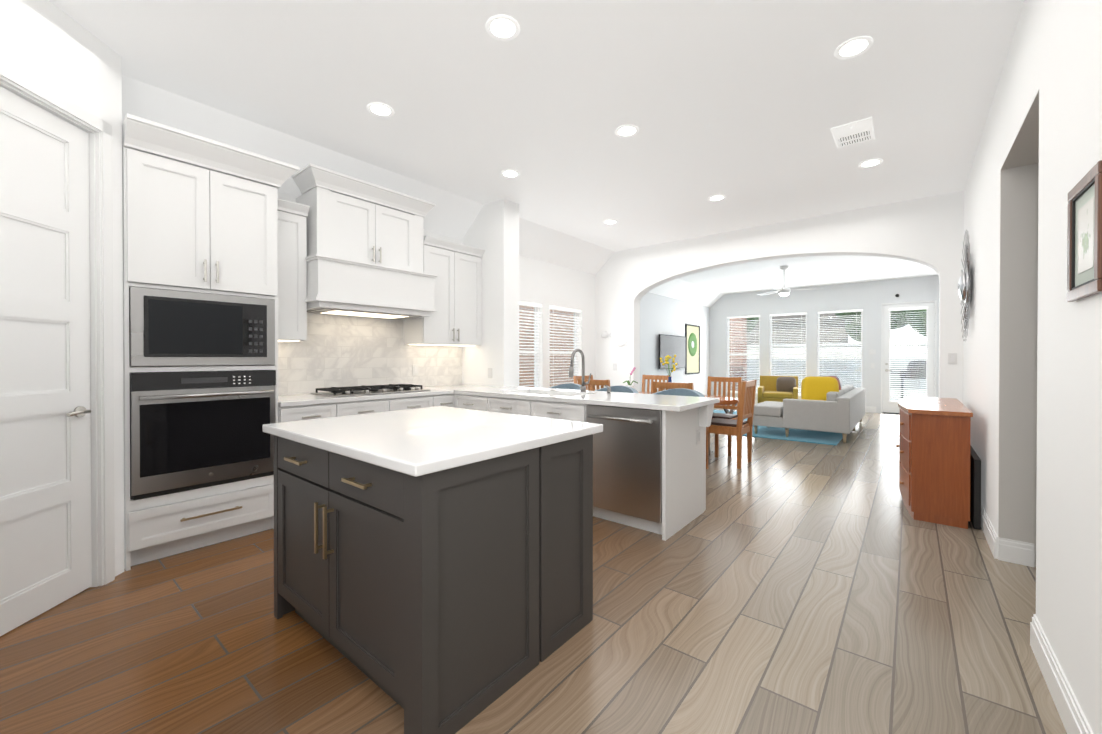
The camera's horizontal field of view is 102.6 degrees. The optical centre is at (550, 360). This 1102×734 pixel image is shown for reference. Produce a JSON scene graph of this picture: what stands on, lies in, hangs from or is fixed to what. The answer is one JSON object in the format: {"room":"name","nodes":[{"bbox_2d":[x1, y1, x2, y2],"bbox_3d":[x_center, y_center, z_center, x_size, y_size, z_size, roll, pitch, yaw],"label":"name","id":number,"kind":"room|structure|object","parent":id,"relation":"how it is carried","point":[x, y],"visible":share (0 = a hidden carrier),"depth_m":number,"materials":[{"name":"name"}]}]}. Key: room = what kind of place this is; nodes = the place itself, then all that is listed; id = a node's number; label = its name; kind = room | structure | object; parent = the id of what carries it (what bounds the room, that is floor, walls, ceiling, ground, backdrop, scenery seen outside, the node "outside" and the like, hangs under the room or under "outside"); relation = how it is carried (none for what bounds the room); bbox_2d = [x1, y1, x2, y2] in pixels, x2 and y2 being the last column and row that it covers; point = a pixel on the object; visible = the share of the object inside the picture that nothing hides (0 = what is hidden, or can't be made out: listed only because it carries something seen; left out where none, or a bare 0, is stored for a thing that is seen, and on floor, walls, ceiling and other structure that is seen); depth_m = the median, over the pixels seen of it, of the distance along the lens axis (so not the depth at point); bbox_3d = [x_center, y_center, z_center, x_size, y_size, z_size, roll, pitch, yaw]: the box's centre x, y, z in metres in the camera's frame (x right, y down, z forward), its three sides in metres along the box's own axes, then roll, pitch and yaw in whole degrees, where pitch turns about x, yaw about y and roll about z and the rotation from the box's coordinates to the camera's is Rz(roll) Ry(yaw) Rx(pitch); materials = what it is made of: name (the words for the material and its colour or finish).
{"room":"kitchen","nodes":[
{"label":"kitchen","id":0,"kind":"room"},
{"bbox_2d":[0,0,123,575],"bbox_3d":[-2.895,-0.255,1.761,1.492,2.950,1.750,0,0,39],"label":"wall","id":1,"kind":"structure","parent":0,"point":[51,46],"depth_m":2.32,"materials":[{"name":"white paint"}]},
{"bbox_2d":[0,86,91,635],"bbox_3d":[-2.440,0.002,1.991,0.540,2.416,0.540,0,0,39],"label":"pantry door","id":2,"kind":"structure","parent":1,"relation":"in","point":[45,484],"depth_m":2.12,"materials":[{"name":"white wood"}]},
{"bbox_2d":[0,60,114,586],"bbox_3d":[-2.447,-0.039,1.990,0.146,2.515,0.910,0,0,-6],"label":"door frame","id":3,"kind":"structure","parent":1,"relation":"attached to","point":[35,92],"depth_m":2.37,"materials":[{"name":"white wood"}]},
{"bbox_2d":[278,192,594,395],"bbox_3d":[-1.698,-0.107,4.528,0.150,2.620,7.550,0,0,39],"label":"wall","id":4,"kind":"structure","parent":0,"point":[546,285],"depth_m":6.50,"materials":[{"name":"white paint"}]},
{"bbox_2d":[278,199,309,341],"bbox_3d":[-2.181,-0.692,3.534,0.346,1.063,0.296,0,0,39],"label":"upper cabinet","id":5,"kind":"object","parent":4,"relation":"attached to","point":[293,218],"depth_m":3.46,"materials":[{"name":"white paint"}]},
{"bbox_2d":[294,167,425,270],"bbox_3d":[-1.717,-1.174,4.044,0.416,0.700,0.995,0,0,39],"label":"upper cabinet","id":6,"kind":"object","parent":4,"relation":"attached to","point":[350,245],"depth_m":3.82,"materials":[{"name":"white paint"}]},
{"bbox_2d":[291,163,436,318],"bbox_3d":[-1.666,-0.968,4.003,0.550,1.112,1.165,0,0,39],"label":"range hood","id":7,"kind":"object","parent":6,"relation":"attached to","point":[364,249],"depth_m":3.77,"materials":[{"name":"white paint"}]},
{"bbox_2d":[278,312,461,394],"bbox_3d":[-1.729,-0.104,4.369,0.003,0.784,2.155,0,0,39],"label":"tile backsplash","id":8,"kind":"structure","parent":4,"relation":"attached to","point":[333,350],"depth_m":4.22,"materials":[{"name":"tile"}]},
{"bbox_2d":[412,365,417,374],"bbox_3d":[-1.447,0.102,4.705,0.009,0.114,0.070,0,0,39],"label":"electrical outlet plate","id":9,"kind":"object","parent":8,"relation":"attached to","point":[414,369],"visible":1,"depth_m":4.70,"materials":[{"name":"white plastic"}]},
{"bbox_2d":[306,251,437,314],"bbox_3d":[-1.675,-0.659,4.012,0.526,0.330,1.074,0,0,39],"label":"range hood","id":10,"kind":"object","parent":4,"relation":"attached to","point":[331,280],"depth_m":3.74,"materials":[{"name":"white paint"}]},
{"bbox_2d":[402,235,481,345],"bbox_3d":[-1.157,-0.700,4.790,0.346,1.063,0.775,0,0,39],"label":"upper cabinet","id":11,"kind":"object","parent":4,"relation":"attached to","point":[457,321],"depth_m":4.65,"materials":[{"name":"white paint"}]},
{"bbox_2d":[519,305,538,387],"bbox_3d":[-0.421,-0.066,6.054,0.160,1.474,0.864,0,0,39],"label":"window","id":12,"kind":"structure","parent":4,"relation":"in","point":[537,363],"depth_m":6.36,"materials":[{"name":"white"}]},
{"bbox_2d":[519,301,541,386],"bbox_3d":[-0.406,-0.117,6.042,0.052,1.368,0.812,0,0,39],"label":"window blinds","id":13,"kind":"object","parent":12,"relation":"attached to","point":[535,312],"visible":0.4,"depth_m":6.17,"materials":[{"name":"white plastic"}]},
{"bbox_2d":[550,309,578,386],"bbox_3d":[0.198,-0.070,6.814,0.160,1.474,0.844,0,0,39],"label":"window","id":14,"kind":"structure","parent":4,"relation":"in","point":[576,338],"depth_m":7.07,"materials":[{"name":"white"}]},
{"bbox_2d":[550,306,580,383],"bbox_3d":[0.214,-0.121,6.801,0.052,1.368,0.792,0,0,39],"label":"window blinds","id":15,"kind":"object","parent":14,"relation":"attached to","point":[565,309],"visible":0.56,"depth_m":6.77,"materials":[{"name":"white plastic"}]},
{"bbox_2d":[462,198,518,386],"bbox_3d":[-0.701,-0.275,5.085,0.690,2.950,0.245,0,0,39],"label":"wall","id":16,"kind":"structure","parent":0,"point":[493,231],"depth_m":4.89,"materials":[{"name":"white paint"}]},
{"bbox_2d":[488,368,491,377],"bbox_3d":[-0.678,0.141,4.903,0.070,0.114,0.009,0,0,39],"label":"switch plate","id":17,"kind":"object","parent":16,"relation":"attached to","point":[489,372],"visible":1,"depth_m":4.90,"materials":[{"name":"white plastic"}]},
{"bbox_2d":[0,404,1066,733],"bbox_3d":[1.540,1.252,4.670,9.500,0.100,15.550,0,0,39],"label":"floor","id":18,"kind":"structure","parent":0,"point":[782,586],"depth_m":1.93,"materials":[{"name":"brown wood"}]},
{"bbox_2d":[122,113,299,570],"bbox_3d":[-2.353,-0.083,3.034,0.716,2.590,0.894,0,0,39],"label":"tall cabinet","id":19,"kind":"object","parent":18,"relation":"on","point":[200,299],"visible":1,"depth_m":2.78,"materials":[{"name":"white paint"}]},
{"bbox_2d":[129,287,274,365],"bbox_3d":[-2.380,-0.198,2.990,0.528,0.460,0.746,0,0,39],"label":"microwave","id":20,"kind":"object","parent":19,"relation":"in","point":[169,326],"depth_m":2.78,"materials":[{"name":"grey metal"}]},
{"bbox_2d":[130,370,275,499],"bbox_3d":[-2.384,0.442,2.997,0.619,0.740,0.746,0,0,39],"label":"oven","id":21,"kind":"object","parent":19,"relation":"in","point":[192,431],"depth_m":2.78,"materials":[{"name":"grey metal"}]},
{"bbox_2d":[278,401,345,422],"bbox_3d":[-2.024,0.771,3.521,0.616,0.876,0.459,0,0,39],"label":"base cabinet","id":22,"kind":"object","parent":18,"relation":"on","point":[320,409],"depth_m":3.32,"materials":[{"name":"white paint"}]},
{"bbox_2d":[278,385,501,404],"bbox_3d":[-1.459,0.310,4.152,0.691,0.036,2.155,0,0,39],"label":"countertop","id":23,"kind":"structure","parent":22,"relation":"on","point":[355,394],"depth_m":3.76,"materials":[{"name":"white stone"}]},
{"bbox_2d":[346,397,397,415],"bbox_3d":[-1.774,0.770,3.828,0.616,0.876,0.568,0,0,39],"label":"base cabinet","id":24,"kind":"object","parent":18,"relation":"on","point":[372,404],"depth_m":3.68,"materials":[{"name":"white paint"}]},
{"bbox_2d":[398,393,425,409],"bbox_3d":[-1.490,0.767,4.176,0.616,0.876,0.567,0,0,39],"label":"base cabinet","id":25,"kind":"object","parent":18,"relation":"on","point":[404,403],"depth_m":3.98,"materials":[{"name":"white paint"}]},
{"bbox_2d":[263,430,592,733],"bbox_3d":[-0.572,0.780,2.068,1.191,0.875,0.968,0,0,39],"label":"kitchen island","id":26,"kind":"object","parent":18,"relation":"on","point":[433,570],"depth_m":1.61,"materials":[{"name":"grey paint"}]},
{"bbox_2d":[263,406,602,477],"bbox_3d":[-0.561,0.323,2.100,1.256,0.038,1.031,0,0,39],"label":"island countertop","id":27,"kind":"structure","parent":26,"relation":"on","point":[429,440],"depth_m":1.83,"materials":[{"name":"white stone"}]},
{"bbox_2d":[426,393,453,407],"bbox_3d":[-1.260,0.766,4.412,0.675,0.876,0.324,0,0,39],"label":"base cabinet","id":28,"kind":"object","parent":18,"relation":"on","point":[432,399],"depth_m":4.21,"materials":[{"name":"white paint"}]},
{"bbox_2d":[454,393,457,407],"bbox_3d":[-0.981,0.764,4.737,0.696,0.876,0.649,0,0,39],"label":"base cabinet","id":29,"kind":"object","parent":18,"relation":"on","point":[455,394],"depth_m":4.33,"materials":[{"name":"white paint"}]},
{"bbox_2d":[458,393,489,411],"bbox_3d":[-0.498,0.766,4.432,0.480,0.876,0.710,0,0,39],"label":"base cabinet","id":30,"kind":"object","parent":18,"relation":"on","point":[473,401],"depth_m":4.15,"materials":[{"name":"white paint"}]},
{"bbox_2d":[490,397,537,416],"bbox_3d":[-0.152,0.768,4.150,0.648,0.876,0.710,0,0,39],"label":"base cabinet","id":31,"kind":"object","parent":18,"relation":"on","point":[527,406],"depth_m":3.82,"materials":[{"name":"white paint"}]},
{"bbox_2d":[538,401,585,421],"bbox_3d":[0.245,0.770,3.826,0.614,0.876,0.710,0,0,39],"label":"base cabinet","id":32,"kind":"object","parent":18,"relation":"on","point":[562,410],"depth_m":3.49,"materials":[{"name":"white paint"}]},
{"bbox_2d":[550,383,581,389],"bbox_3d":[0.108,0.734,4.967,0.573,0.931,0.474,0,0,39],"label":"counter stool","id":33,"kind":"object","parent":18,"relation":"on","point":[572,386],"visible":0.04,"depth_m":5.12,"materials":[{"name":"blue fabric"}]},
{"bbox_2d":[573,375,592,390],"bbox_3d":[0.646,0.706,6.292,0.490,0.970,0.440,0,0,39],"label":"dining chair","id":34,"kind":"object","parent":18,"relation":"on","point":[575,378],"visible":0.06,"depth_m":6.34,"materials":[{"name":"brown wood"}]},
{"bbox_2d":[578,379,609,390],"bbox_3d":[0.651,0.711,5.475,0.440,0.970,0.490,0,0,39],"label":"dining chair","id":35,"kind":"object","parent":18,"relation":"on","point":[597,383],"visible":0.21,"depth_m":5.27,"materials":[{"name":"brown wood"}]},
{"bbox_2d":[595,386,637,392],"bbox_3d":[0.611,0.737,4.556,0.573,0.931,0.474,0,0,39],"label":"counter stool","id":36,"kind":"object","parent":18,"relation":"on","point":[625,389],"visible":0.08,"depth_m":4.68,"materials":[{"name":"blue fabric"}]},
{"bbox_2d":[586,405,697,540],"bbox_3d":[0.665,0.774,3.419,0.679,0.872,0.610,0,0,39],"label":"base cabinet","id":37,"kind":"object","parent":18,"relation":"on","point":[649,463],"depth_m":3.14,"materials":[{"name":"silver metal"}]},
{"bbox_2d":[458,386,719,412],"bbox_3d":[0.214,0.311,3.881,2.245,0.036,0.780,0,0,39],"label":"countertop","id":38,"kind":"structure","parent":37,"relation":"on","point":[668,403],"depth_m":3.51,"materials":[{"name":"white stone"}]},
{"bbox_2d":[526,389,577,396],"bbox_3d":[-0.035,0.431,4.032,0.840,0.230,0.440,0,0,39],"label":"sink","id":39,"kind":"object","parent":38,"relation":"in","point":[527,390],"depth_m":4.14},
{"bbox_2d":[569,349,590,392],"bbox_3d":[0.266,0.092,4.015,0.119,0.399,0.239,0,0,39],"label":"faucet","id":40,"kind":"object","parent":38,"relation":"on","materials":[{"name":"silver metal"}]},
{"bbox_2d":[586,405,661,522],"bbox_3d":[0.677,0.719,3.378,0.610,0.762,0.657,0,0,39],"label":"dishwasher","id":41,"kind":"object","parent":37,"relation":"in","point":[627,455],"depth_m":3.13,"materials":[{"name":"grey metal"}]},
{"bbox_2d":[697,429,700,444],"bbox_3d":[1.142,0.590,3.409,0.009,0.114,0.070,0,0,39],"label":"electrical outlet plate","id":42,"kind":"object","parent":37,"relation":"attached to","point":[698,436],"visible":1,"depth_m":3.40,"materials":[{"name":"white plastic"}]},
{"bbox_2d":[641,375,670,391],"bbox_3d":[1.435,0.705,6.436,0.440,0.970,0.490,0,0,39],"label":"dining chair","id":43,"kind":"object","parent":18,"relation":"on","point":[655,377],"visible":0.23,"depth_m":6.64,"materials":[{"name":"brown wood"}]},
{"bbox_2d":[653,388,704,396],"bbox_3d":[1.138,0.739,4.127,0.573,0.931,0.474,0,0,39],"label":"counter stool","id":44,"kind":"object","parent":18,"relation":"on","point":[682,392],"visible":0.02,"depth_m":4.27,"materials":[{"name":"blue fabric"}]},
{"bbox_2d":[652,381,708,468],"bbox_3d":[1.426,0.714,4.843,0.440,0.970,0.490,0,0,39],"label":"dining chair","id":45,"kind":"object","parent":18,"relation":"on","point":[665,385],"visible":0.1,"depth_m":4.71,"materials":[{"name":"brown wood"}]},
{"bbox_2d":[623,355,738,454],"bbox_3d":[1.437,0.562,5.646,1.840,1.266,1.000,0,0,39],"label":"dining table","id":46,"kind":"object","parent":18,"relation":"on","point":[724,400],"visible":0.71,"depth_m":5.58,"materials":[{"name":"brown wood"}]},
{"bbox_2d":[623,367,637,387],"bbox_3d":[1.085,0.268,6.113,0.204,0.353,0.152,0,0,39],"label":"orchid","id":47,"kind":"object","parent":46,"relation":"on","point":[629,385],"depth_m":6.06,"materials":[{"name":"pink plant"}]},
{"bbox_2d":[707,376,741,455],"bbox_3d":[2.210,0.709,5.804,0.440,0.970,0.490,0,0,39],"label":"dining chair","id":48,"kind":"object","parent":18,"relation":"on","point":[724,380],"visible":0.4,"depth_m":5.89,"materials":[{"name":"brown wood"}]},
{"bbox_2d":[708,380,756,468],"bbox_3d":[2.083,0.713,5.159,0.490,0.970,0.440,0,0,39],"label":"dining chair","id":49,"kind":"object","parent":18,"relation":"on","point":[739,427],"visible":0.77,"depth_m":5.02,"materials":[{"name":"brown wood"}]},
{"bbox_2d":[757,375,797,402],"bbox_3d":[5.208,0.764,10.120,0.800,0.788,0.860,0,0,29],"label":"armchair","id":50,"kind":"object","parent":18,"relation":"on","point":[776,388],"visible":0.79,"depth_m":10.06,"materials":[{"name":"yellow fabric"}]},
{"bbox_2d":[776,377,795,391],"bbox_3d":[5.407,0.570,10.146,0.394,0.388,0.231,0,0,39],"label":"pillow","id":51,"kind":"object","parent":50,"relation":"on","point":[783,384],"depth_m":10.09,"materials":[{"name":"grey fabric"}]},
{"bbox_2d":[713,410,842,444],"bbox_3d":[3.757,1.174,8.377,3.150,0.011,3.100,0,0,39],"label":"rug","id":52,"kind":"object","parent":18,"relation":"on","point":[820,437],"visible":0.14,"depth_m":6.91,"materials":[{"name":"blue fabric"}]},
{"bbox_2d":[724,404,735,413],"bbox_3d":[3.467,0.964,8.613,0.840,0.401,1.240,0,0,39],"label":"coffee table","id":53,"kind":"object","parent":52,"relation":"on","point":[731,411],"visible":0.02,"depth_m":8.56,"materials":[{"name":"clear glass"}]},
{"bbox_2d":[753,376,865,442],"bbox_3d":[4.580,0.707,7.722,1.330,0.926,2.770,0,0,39],"label":"sofa","id":54,"kind":"object","parent":52,"relation":"on","point":[833,404],"visible":0.96,"depth_m":6.69,"materials":[{"name":"grey fabric"}]},
{"bbox_2d":[896,396,972,528],"bbox_3d":[3.268,0.787,3.819,0.440,0.840,1.420,0,0,39],"label":"sideboard","id":55,"kind":"object","parent":18,"relation":"on","point":[934,459],"visible":1,"depth_m":3.28,"materials":[{"name":"brown wood"}]},
{"bbox_2d":[970,445,980,529],"bbox_3d":[3.333,0.958,3.502,0.038,0.498,0.890,0,0,39],"label":"folding screen","id":56,"kind":"object","parent":18,"relation":"on","point":[975,489],"visible":0.65,"depth_m":3.16,"materials":[{"name":"black"}]},
{"bbox_2d":[49,0,1038,306],"bbox_3d":[2.686,-1.534,4.912,6.850,0.730,13.700,0,0,39],"label":"ceiling","id":57,"kind":"structure","parent":0,"point":[743,106],"depth_m":2.95,"materials":[{"name":"white paint"}]},
{"bbox_2d":[367,102,393,117],"bbox_3d":[-1.176,-1.733,3.048,0.185,0.009,0.178,0,0,39],"label":"recessed light","id":58,"kind":"object","parent":57,"relation":"in","point":[378,109],"depth_m":3.05,"materials":[{"name":"white plastic"}]},
{"bbox_2d":[486,14,519,40],"bbox_3d":[-0.250,-1.729,2.291,0.178,0.009,0.182,0,0,39],"label":"recessed light","id":59,"kind":"object","parent":57,"relation":"in","point":[500,27],"depth_m":2.29,"materials":[{"name":"white plastic"}]},
{"bbox_2d":[501,169,519,177],"bbox_3d":[-0.378,-1.740,4.109,0.180,0.009,0.178,0,0,39],"label":"recessed light","id":60,"kind":"object","parent":57,"relation":"in","point":[509,173],"depth_m":4.11,"materials":[{"name":"white plastic"}]},
{"bbox_2d":[615,125,638,136],"bbox_3d":[0.574,-1.735,3.332,0.177,0.009,0.186,0,0,39],"label":"recessed light","id":61,"kind":"object","parent":57,"relation":"in","point":[624,130],"depth_m":3.33,"materials":[{"name":"white plastic"}]},
{"bbox_2d":[708,195,725,200],"bbox_3d":[1.780,-1.743,4.731,0.175,0.009,0.191,0,0,39],"label":"recessed light","id":62,"kind":"object","parent":57,"relation":"in","point":[716,197],"depth_m":4.74,"materials":[{"name":"white plastic"}]},
{"bbox_2d":[757,266,815,295],"bbox_3d":[4.328,-1.486,8.186,1.190,0.565,1.105,0,0,39],"label":"ceiling fan","id":63,"kind":"object","parent":57,"relation":"hanging from","point":[783,291],"visible":1,"depth_m":8.25,"materials":[{"name":"white plastic"}]},
{"bbox_2d":[831,117,874,148],"bbox_3d":[2.316,-1.729,3.380,0.250,0.022,0.400,0,0,39],"label":"ceiling vent","id":64,"kind":"object","parent":57,"relation":"in","point":[853,133],"visible":0.98,"depth_m":3.35,"materials":[{"name":"white metal"}]},
{"bbox_2d":[834,36,872,58],"bbox_3d":[1.669,-1.730,2.438,0.176,0.009,0.188,0,0,39],"label":"recessed light","id":65,"kind":"object","parent":57,"relation":"in","point":[856,46],"depth_m":2.44,"materials":[{"name":"white plastic"}]},
{"bbox_2d":[858,159,882,167],"bbox_3d":[2.813,-1.738,3.887,0.172,0.009,0.192,0,0,39],"label":"recessed light","id":66,"kind":"object","parent":57,"relation":"in","point":[872,162],"depth_m":3.90,"materials":[{"name":"white plastic"}]},
{"bbox_2d":[640,292,709,394],"bbox_3d":[2.492,-0.139,9.982,0.150,2.620,5.800,0,0,39],"label":"wall","id":67,"kind":"structure","parent":0,"point":[662,314],"depth_m":10.14,"materials":[{"name":"white paint"}]},
{"bbox_2d":[659,334,685,368],"bbox_3d":[2.776,-0.190,10.137,0.087,0.760,1.400,0,0,39],"label":"tv","id":68,"kind":"object","parent":67,"relation":"attached to","point":[671,345],"visible":0.94,"depth_m":10.06,"materials":[{"name":"black"}]},
{"bbox_2d":[685,324,699,373],"bbox_3d":[3.595,-0.276,11.185,0.030,1.240,0.900,0,0,39],"label":"framed picture","id":69,"kind":"object","parent":67,"relation":"attached to","point":[692,334],"visible":1,"depth_m":11.18,"materials":[{"name":"black"}]},
{"bbox_2d":[595,191,963,403],"bbox_3d":[2.591,-0.281,6.029,5.300,2.950,0.200,0,0,39],"label":"wall","id":70,"kind":"structure","parent":0,"point":[928,231],"depth_m":5.46,"materials":[{"name":"white paint"}]},
{"bbox_2d":[601,331,610,337],"bbox_3d":[0.907,-0.426,7.252,0.198,0.123,0.026,0,0,39],"label":"fish","id":71,"kind":"object","parent":70,"relation":"attached to","point":[605,334],"visible":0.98,"depth_m":7.25},
{"bbox_2d":[613,363,616,370],"bbox_3d":[1.037,0.108,7.163,0.070,0.114,0.009,0,0,39],"label":"switch plate","id":72,"kind":"object","parent":70,"relation":"attached to","point":[615,366],"visible":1,"depth_m":7.16,"materials":[{"name":"white plastic"}]},
{"bbox_2d":[617,340,626,346],"bbox_3d":[1.138,-0.274,7.065,0.178,0.111,0.024,0,0,39],"label":"fish","id":73,"kind":"object","parent":70,"relation":"attached to","point":[621,343],"visible":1,"depth_m":7.06},
{"bbox_2d":[948,353,956,363],"bbox_3d":[4.183,-0.017,4.596,0.070,0.114,0.009,0,0,39],"label":"switch plate","id":74,"kind":"object","parent":70,"relation":"attached to","point":[952,358],"visible":1,"depth_m":4.59,"materials":[{"name":"white plastic"}]},
{"bbox_2d":[710,275,938,412],"bbox_3d":[6.367,-0.308,10.659,5.300,2.950,0.150,0,0,39],"label":"wall","id":75,"kind":"structure","parent":0,"point":[869,298],"depth_m":10.50,"materials":[{"name":"white paint"}]},
{"bbox_2d":[726,317,759,396],"bbox_3d":[5.088,-0.104,11.671,0.874,2.124,0.160,0,0,39],"label":"window","id":76,"kind":"structure","parent":75,"relation":"in","point":[728,336],"depth_m":11.78,"materials":[{"name":"white"}]},
{"bbox_2d":[727,315,759,392],"bbox_3d":[5.076,-0.155,11.655,0.822,2.018,0.052,0,0,39],"label":"window blinds","id":77,"kind":"object","parent":76,"relation":"attached to","point":[731,358],"visible":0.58,"depth_m":11.66,"materials":[{"name":"white plastic"}]},
{"bbox_2d":[770,315,806,398],"bbox_3d":[5.910,-0.100,11.001,0.874,2.124,0.160,0,0,39],"label":"window","id":78,"kind":"structure","parent":75,"relation":"in","point":[788,344],"depth_m":11.03,"materials":[{"name":"white"}]},
{"bbox_2d":[770,313,806,394],"bbox_3d":[5.897,-0.151,10.985,0.822,2.018,0.052,0,0,39],"label":"window blinds","id":79,"kind":"object","parent":78,"relation":"attached to","point":[801,330],"visible":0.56,"depth_m":10.95,"materials":[{"name":"white plastic"}]},
{"bbox_2d":[755,400,875,412],"bbox_3d":[5.827,1.097,11.001,3.680,0.135,0.016,0,0,39],"label":"baseboard","id":80,"kind":"structure","parent":75,"relation":"attached to","point":[869,409],"depth_m":9.91,"materials":[{"name":"white"}]},
{"bbox_2d":[817,311,862,387],"bbox_3d":[6.747,-0.096,10.319,0.934,2.124,0.160,0,0,39],"label":"window","id":81,"kind":"structure","parent":75,"relation":"in","point":[818,362],"depth_m":10.32,"materials":[{"name":"white"}]},
{"bbox_2d":[818,309,862,384],"bbox_3d":[6.734,-0.147,10.303,0.882,2.018,0.052,0,0,39],"label":"window blinds","id":82,"kind":"object","parent":81,"relation":"attached to","point":[856,326],"visible":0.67,"depth_m":10.27,"materials":[{"name":"white plastic"}]},
{"bbox_2d":[883,302,934,412],"bbox_3d":[7.694,-0.036,9.510,0.862,2.372,0.106,0,0,39],"label":"patio door","id":83,"kind":"structure","parent":75,"relation":"in","point":[891,407],"depth_m":9.56,"materials":[{"name":"white"}]},
{"bbox_2d":[889,307,927,401],"bbox_3d":[7.681,-0.109,9.493,0.642,2.046,0.051,0,0,39],"label":"door blinds","id":84,"kind":"object","parent":83,"relation":"attached to","point":[910,308],"visible":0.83,"depth_m":9.52,"materials":[{"name":"white"}]},
{"bbox_2d":[881,300,936,413],"bbox_3d":[7.728,-0.041,9.552,0.926,2.428,0.146,0,0,39],"label":"door frame","id":85,"kind":"structure","parent":75,"relation":"attached to","point":[935,350],"depth_m":9.58,"materials":[{"name":"white painted wood"}]},
{"bbox_2d":[963,0,1101,733],"bbox_3d":[1.921,-0.254,1.575,0.150,2.950,7.550,0,0,39],"label":"wall","id":86,"kind":"structure","parent":0,"point":[1054,56],"depth_m":1.75,"materials":[{"name":"white paint"}]},
{"bbox_2d":[958,229,972,340],"bbox_3d":[3.719,-0.663,3.971,0.086,1.000,1.000,0,0,39],"label":"sunburst mirror","id":87,"kind":"object","parent":86,"relation":"attached to","point":[965,285],"visible":1,"depth_m":3.89,"materials":[{"name":"silver metal"}]},
{"bbox_2d":[981,503,1000,559],"bbox_3d":[3.470,1.141,3.633,0.040,0.135,2.416,0,0,39],"label":"baseboard","id":88,"kind":"structure","parent":86,"relation":"attached to","point":[994,542],"depth_m":2.83,"materials":[{"name":"white wood"}]},
{"bbox_2d":[1030,614,1093,733],"bbox_3d":[0.819,1.161,0.364,0.016,0.135,3.966,0,0,39],"label":"baseboard","id":89,"kind":"structure","parent":86,"relation":"attached to","point":[1071,713],"depth_m":1.55,"materials":[{"name":"white wood"}]},
{"bbox_2d":[1067,160,1101,301],"bbox_3d":[1.608,-0.370,1.327,0.018,0.359,0.310,0,0,39],"label":"picture frame","id":90,"kind":"object","parent":86,"relation":"attached to","point":[1084,248],"visible":1,"depth_m":1.32,"materials":[{"name":"brown wood"}]},
{"bbox_2d":[1030,91,1038,566],"bbox_3d":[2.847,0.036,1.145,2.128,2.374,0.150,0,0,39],"label":"wall","id":91,"kind":"structure","parent":0,"point":[1034,110],"depth_m":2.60,"materials":[{"name":"white paint"}]},
{"label":"outside","id":92,"kind":"structure","parent":0,"visible":0},
{"bbox_2d":[519,305,934,400],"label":"windows","id":93,"kind":"structure","parent":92,"point":[921,314],"depth_m":14.06,"materials":[{"name":"glass"}]}
]}

